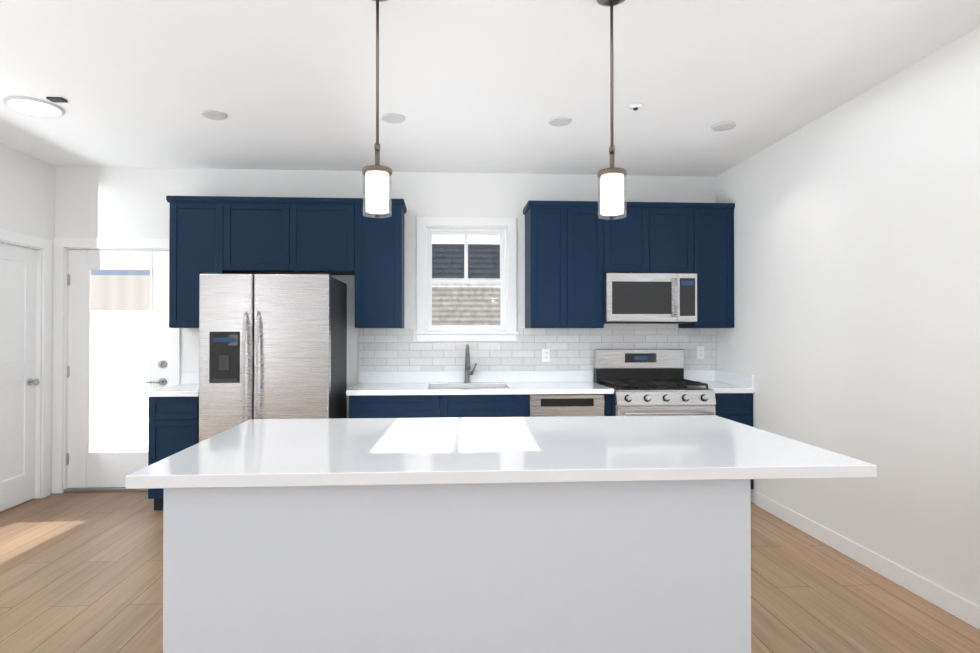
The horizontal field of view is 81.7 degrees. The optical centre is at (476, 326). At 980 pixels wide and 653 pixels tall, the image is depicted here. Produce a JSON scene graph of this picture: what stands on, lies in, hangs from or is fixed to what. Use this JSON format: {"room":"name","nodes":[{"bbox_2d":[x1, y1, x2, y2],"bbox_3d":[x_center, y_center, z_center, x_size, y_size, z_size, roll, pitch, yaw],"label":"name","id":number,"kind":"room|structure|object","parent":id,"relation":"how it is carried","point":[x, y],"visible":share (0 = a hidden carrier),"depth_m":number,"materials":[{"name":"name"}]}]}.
{"room":"kitchen","nodes":[
{"label":"kitchen","id":0,"kind":"room"},
{"bbox_2d":[0,143,54,497],"bbox_3d":[-3.440,-0.008,1.143,0.160,2.760,7.610,0,0,-3],"label":"wall","id":1,"kind":"structure","parent":0,"point":[27,194],"depth_m":4.51,"materials":[{"name":"white paint"}]},
{"bbox_2d":[0,240,41,511],"bbox_3d":[-3.600,0.379,4.221,0.191,2.039,0.819,0,0,-3],"label":"door","id":2,"kind":"structure","parent":1,"relation":"in","point":[20,355],"depth_m":4.46,"materials":[{"name":"white wood"}]},
{"bbox_2d":[0,229,50,497],"bbox_3d":[-3.526,0.338,4.225,0.018,2.120,0.980,0,0,-3],"label":"door frame","id":3,"kind":"structure","parent":1,"relation":"attached to","point":[25,239],"depth_m":4.65,"materials":[{"name":"white wood"}]},
{"bbox_2d":[55,166,715,492],"bbox_3d":[-0.709,0.025,5.030,5.737,2.760,0.160,0,0,-3],"label":"wall","id":4,"kind":"structure","parent":0,"point":[111,202],"depth_m":4.93,"materials":[{"name":"white paint"}]},
{"bbox_2d":[63,248,168,492],"bbox_3d":[-3.056,0.369,4.873,0.872,2.069,0.179,0,0,-3],"label":"door","id":5,"kind":"structure","parent":4,"relation":"in","point":[85,469],"depth_m":4.83,"materials":[{"name":"white wood"}]},
{"bbox_2d":[52,237,179,493],"bbox_3d":[-3.049,0.326,4.804,1.037,2.155,0.018,0,0,-3],"label":"door frame","id":6,"kind":"structure","parent":4,"relation":"attached to","point":[61,244],"depth_m":4.77,"materials":[{"name":"white wood"}]},
{"bbox_2d":[166,196,237,327],"bbox_3d":[-2.227,-0.514,4.701,0.478,1.053,0.329,0,0,-3],"label":"upper cabinet","id":7,"kind":"object","parent":4,"relation":"attached to","point":[199,226],"depth_m":4.54,"materials":[{"name":"blue paint"}]},
{"bbox_2d":[230,196,301,273],"bbox_3d":[-1.757,-0.744,4.730,0.580,0.592,0.329,0,0,-3],"label":"upper cabinet","id":8,"kind":"object","parent":4,"relation":"attached to","point":[267,235],"depth_m":4.57,"materials":[{"name":"blue paint"}]},
{"bbox_2d":[298,197,357,274],"bbox_3d":[-1.293,-0.744,4.757,0.580,0.592,0.329,0,0,-3],"label":"upper cabinet","id":9,"kind":"object","parent":4,"relation":"attached to","point":[327,227],"depth_m":4.60,"materials":[{"name":"blue paint"}]},
{"bbox_2d":[346,198,405,327],"bbox_3d":[-0.842,-0.513,4.780,0.437,1.053,0.329,0,0,-3],"label":"upper cabinet","id":10,"kind":"object","parent":4,"relation":"attached to","point":[379,278],"depth_m":4.62,"materials":[{"name":"blue paint"}]},
{"bbox_2d":[414,217,518,340],"bbox_3d":[-0.092,-0.415,5.039,0.910,1.090,0.180,0,0,-3],"label":"window","id":11,"kind":"structure","parent":4,"relation":"in","point":[427,228],"depth_m":4.99,"materials":[{"name":"white"}]},
{"bbox_2d":[359,328,715,370],"bbox_3d":[0.567,0.203,5.016,3.184,0.372,0.008,0,0,-3],"label":"tile backsplash","id":12,"kind":"structure","parent":4,"relation":"attached to","point":[390,349],"depth_m":5.01,"materials":[{"name":"white tile"}]},
{"bbox_2d":[542,349,549,361],"bbox_3d":[0.611,0.255,5.009,0.072,0.116,0.008,0,0,-3],"label":"electrical outlet","id":13,"kind":"object","parent":12,"relation":"attached to","point":[545,355],"visible":1,"depth_m":5.01,"materials":[{"name":"white plastic"}]},
{"bbox_2d":[696,346,703,358],"bbox_3d":[2.008,0.236,5.090,0.072,0.116,0.008,0,0,-3],"label":"electrical outlet","id":14,"kind":"object","parent":12,"relation":"attached to","point":[699,352],"visible":1,"depth_m":5.09,"materials":[{"name":"white plastic"}]},
{"bbox_2d":[523,200,574,327],"bbox_3d":[0.617,-0.512,4.864,0.365,1.053,0.329,0,0,-3],"label":"upper cabinet","id":15,"kind":"object","parent":4,"relation":"attached to","point":[549,225],"depth_m":4.71,"materials":[{"name":"blue paint"}]},
{"bbox_2d":[575,201,614,327],"bbox_3d":[0.896,-0.512,4.880,0.424,1.053,0.329,0,0,-3],"label":"upper cabinet","id":16,"kind":"object","parent":4,"relation":"attached to","point":[575,251],"depth_m":4.72,"materials":[{"name":"blue paint"}]},
{"bbox_2d":[611,202,658,272],"bbox_3d":[1.272,-0.742,4.903,0.444,0.592,0.329,0,0,-3],"label":"upper cabinet","id":17,"kind":"object","parent":4,"relation":"attached to","point":[635,237],"depth_m":4.75,"materials":[{"name":"blue paint"}]},
{"bbox_2d":[604,273,696,323],"bbox_3d":[1.439,-0.233,4.851,0.764,0.413,0.442,0,0,-3],"label":"microwave","id":18,"kind":"object","parent":17,"relation":"attached to","point":[650,298],"visible":1,"depth_m":4.68,"materials":[{"name":"grey metal"}]},
{"bbox_2d":[659,202,694,272],"bbox_3d":[1.600,-0.742,4.922,0.443,0.592,0.329,0,0,-3],"label":"upper cabinet","id":19,"kind":"object","parent":4,"relation":"attached to","point":[676,219],"depth_m":4.77,"materials":[{"name":"blue paint"}]},
{"bbox_2d":[678,203,734,327],"bbox_3d":[1.965,-0.512,4.941,0.403,1.053,0.329,0,0,-3],"label":"upper cabinet","id":20,"kind":"object","parent":4,"relation":"attached to","point":[714,222],"depth_m":4.78,"materials":[{"name":"blue paint"}]},
{"bbox_2d":[0,491,979,652],"bbox_3d":[-0.491,1.413,1.220,6.057,0.080,7.770,0,0,-3],"label":"floor","id":21,"kind":"structure","parent":0,"point":[81,572],"depth_m":2.97,"materials":[{"name":"brown wood"}]},
{"bbox_2d":[148,396,198,510],"bbox_3d":[-2.288,0.964,4.541,0.360,0.875,0.617,0,0,-3],"label":"base cabinet","id":22,"kind":"object","parent":21,"relation":"on","point":[173,425],"visible":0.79,"depth_m":4.24,"materials":[{"name":"blue paint"}]},
{"bbox_2d":[144,372,198,396],"bbox_3d":[-2.289,0.456,4.532,0.395,0.139,0.643,0,0,-3],"label":"countertop","id":23,"kind":"structure","parent":22,"relation":"on","point":[188,386],"depth_m":4.36,"materials":[{"name":"white stone"}]},
{"bbox_2d":[199,272,346,441],"bbox_3d":[-1.559,0.504,4.446,0.927,1.792,0.842,0,0,-3],"label":"fridge","id":24,"kind":"object","parent":21,"relation":"on","point":[272,346],"visible":0.69,"depth_m":4.11,"materials":[{"name":"grey metal"}]},
{"bbox_2d":[349,395,448,417],"bbox_3d":[-0.617,0.964,4.637,0.750,0.876,0.617,0,0,-3],"label":"base cabinet","id":25,"kind":"object","parent":21,"relation":"on","point":[368,406],"depth_m":4.34,"materials":[{"name":"blue paint"}]},
{"bbox_2d":[163,479,750,652],"bbox_3d":[-0.064,0.938,2.302,1.870,0.888,1.004,0,0,-3],"label":"kitchen island","id":26,"kind":"object","parent":21,"relation":"on","point":[616,567],"visible":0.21,"depth_m":1.80,"materials":[{"name":"white paint"}]},
{"bbox_2d":[126,415,876,488],"bbox_3d":[0.089,0.472,2.310,2.350,0.040,1.095,0,0,-3],"label":"island countertop","id":27,"kind":"structure","parent":26,"relation":"on","point":[337,452],"depth_m":1.99,"materials":[{"name":"white stone"}]},
{"bbox_2d":[449,394,528,417],"bbox_3d":[0.014,0.965,4.673,0.750,0.876,0.617,0,0,-3],"label":"base cabinet","id":28,"kind":"object","parent":21,"relation":"on","point":[459,405],"depth_m":4.37,"materials":[{"name":"blue paint"}]},
{"bbox_2d":[529,394,604,416],"bbox_3d":[0.693,0.969,4.709,0.592,0.868,0.563,0,0,-3],"label":"dishwasher","id":29,"kind":"object","parent":21,"relation":"on","point":[555,405],"visible":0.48,"depth_m":4.44,"materials":[{"name":"silver metal"}]},
{"bbox_2d":[594,349,715,415],"bbox_3d":[1.449,0.800,4.670,0.780,1.205,0.732,0,0,-3],"label":"range","id":30,"kind":"object","parent":21,"relation":"on","point":[647,382],"visible":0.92,"depth_m":4.57,"materials":[{"name":"grey metal"}]},
{"bbox_2d":[604,393,720,416],"bbox_3d":[1.115,0.965,4.736,1.576,0.876,0.617,0,0,-3],"label":"base cabinet","id":31,"kind":"object","parent":21,"relation":"on","point":[607,397],"depth_m":4.46,"materials":[{"name":"blue paint"}]},
{"bbox_2d":[346,370,754,395],"bbox_3d":[0.585,0.457,4.697,3.187,0.139,0.643,0,0,-3],"label":"countertop","id":32,"kind":"structure","parent":31,"relation":"on","point":[481,383],"depth_m":4.86,"materials":[{"name":"white stone"}]},
{"bbox_2d":[464,344,476,382],"bbox_3d":[-0.051,0.318,4.803,0.114,0.338,0.254,0,0,-3],"label":"faucet","id":33,"kind":"object","parent":32,"relation":"on","point":[467,364],"visible":1,"depth_m":4.87,"materials":[{"name":"silver metal"}]},
{"bbox_2d":[721,393,753,488],"bbox_3d":[2.012,0.966,4.788,0.326,0.876,0.617,0,0,-3],"label":"base cabinet","id":34,"kind":"object","parent":21,"relation":"on","point":[737,407],"depth_m":4.49,"materials":[{"name":"blue paint"}]},
{"bbox_2d":[0,0,979,176],"bbox_3d":[-0.491,-1.437,1.244,6.057,0.100,7.770,0,0,-3],"label":"ceiling","id":35,"kind":"structure","parent":0,"point":[480,86],"depth_m":3.12,"materials":[{"name":"white paint"}]},
{"bbox_2d":[4,96,64,116],"bbox_3d":[-2.738,-1.359,3.513,0.300,0.016,0.300,0,0,-3],"label":"recessed light","id":36,"kind":"object","parent":35,"relation":"in","point":[33,106],"visible":1,"depth_m":3.48,"materials":[{"name":"grey plastic"}]},
{"bbox_2d":[46,97,67,102],"bbox_3d":[-2.522,-1.362,3.406,0.090,0.012,0.060,0,0,-3],"label":"ceiling vent","id":37,"kind":"object","parent":35,"relation":"in","point":[58,99],"visible":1,"depth_m":3.39,"materials":[{"name":"grey metal"}]},
{"bbox_2d":[200,110,226,119],"bbox_3d":[-1.695,-1.362,3.653,0.156,0.008,0.156,0,0,-3],"label":"recessed light","id":38,"kind":"object","parent":35,"relation":"in","point":[213,114],"visible":1,"depth_m":3.65,"materials":[{"name":"grey"}]},
{"bbox_2d":[362,0,391,217],"bbox_3d":[-0.405,-0.915,2.311,0.128,0.924,0.128,0,0,-3],"label":"pendant light","id":39,"kind":"object","parent":35,"relation":"hanging from","point":[377,187],"visible":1,"depth_m":2.28,"materials":[{"name":"white glass"}]},
{"bbox_2d":[381,113,404,122],"bbox_3d":[-0.546,-1.361,3.709,0.156,0.008,0.156,0,0,-3],"label":"recessed light","id":40,"kind":"object","parent":35,"relation":"in","point":[393,118],"visible":0.98,"depth_m":3.70,"materials":[{"name":"grey"}]},
{"bbox_2d":[548,117,571,125],"bbox_3d":[0.552,-1.361,3.767,0.156,0.008,0.156,0,0,-3],"label":"recessed light","id":41,"kind":"object","parent":35,"relation":"in","point":[560,121],"visible":1,"depth_m":3.75,"materials":[{"name":"grey"}]},
{"bbox_2d":[597,0,626,219],"bbox_3d":[0.559,-0.915,2.346,0.128,0.924,0.128,0,0,-3],"label":"pendant light","id":42,"kind":"object","parent":35,"relation":"hanging from","point":[611,183],"visible":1,"depth_m":2.32,"materials":[{"name":"white glass"}]},
{"bbox_2d":[628,103,642,110],"bbox_3d":[0.983,-1.353,3.506,0.090,0.028,0.090,0,0,-3],"label":"ceiling detector","id":43,"kind":"object","parent":35,"relation":"attached to","point":[635,106],"visible":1,"depth_m":3.49,"materials":[{"name":"white plastic"}]},
{"bbox_2d":[711,122,735,130],"bbox_3d":[1.679,-1.360,3.857,0.156,0.008,0.156,0,0,-3],"label":"recessed light","id":44,"kind":"object","parent":35,"relation":"in","point":[722,126],"visible":0.98,"depth_m":3.84,"materials":[{"name":"grey"}]},
{"bbox_2d":[716,26,979,605],"bbox_3d":[2.452,-0.005,1.400,0.160,2.760,7.770,0,0,-3],"label":"wall","id":45,"kind":"structure","parent":0,"point":[854,332],"depth_m":3.19,"materials":[{"name":"white paint"}]},
{"bbox_2d":[756,492,979,629],"bbox_3d":[2.379,1.319,1.055,0.023,0.105,6.790,0,0,-3],"label":"baseboard","id":46,"kind":"structure","parent":45,"relation":"attached to","point":[959,607],"depth_m":3.15,"materials":[{"name":"white wood"}]},
{"label":"outside","id":47,"kind":"structure","parent":0,"visible":0},
{"bbox_2d":[90,446,147,452],"bbox_3d":[-1.549,1.461,6.573,9.237,0.075,3.039,0,0,-3],"label":"patio","id":48,"kind":"structure","parent":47,"point":[94,449],"depth_m":6.56,"materials":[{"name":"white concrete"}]},
{"bbox_2d":[90,270,152,445],"bbox_3d":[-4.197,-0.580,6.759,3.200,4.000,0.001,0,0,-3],"label":"door glass","id":49,"kind":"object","parent":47,"point":[101,322],"depth_m":6.75,"materials":[{"name":"clear glass"}]},
{"bbox_2d":[432,235,499,324],"bbox_3d":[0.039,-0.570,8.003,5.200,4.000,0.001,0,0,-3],"label":"window glass","id":50,"kind":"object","parent":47,"point":[487,305],"depth_m":7.99,"materials":[{"name":"clear glass"}]}
]}

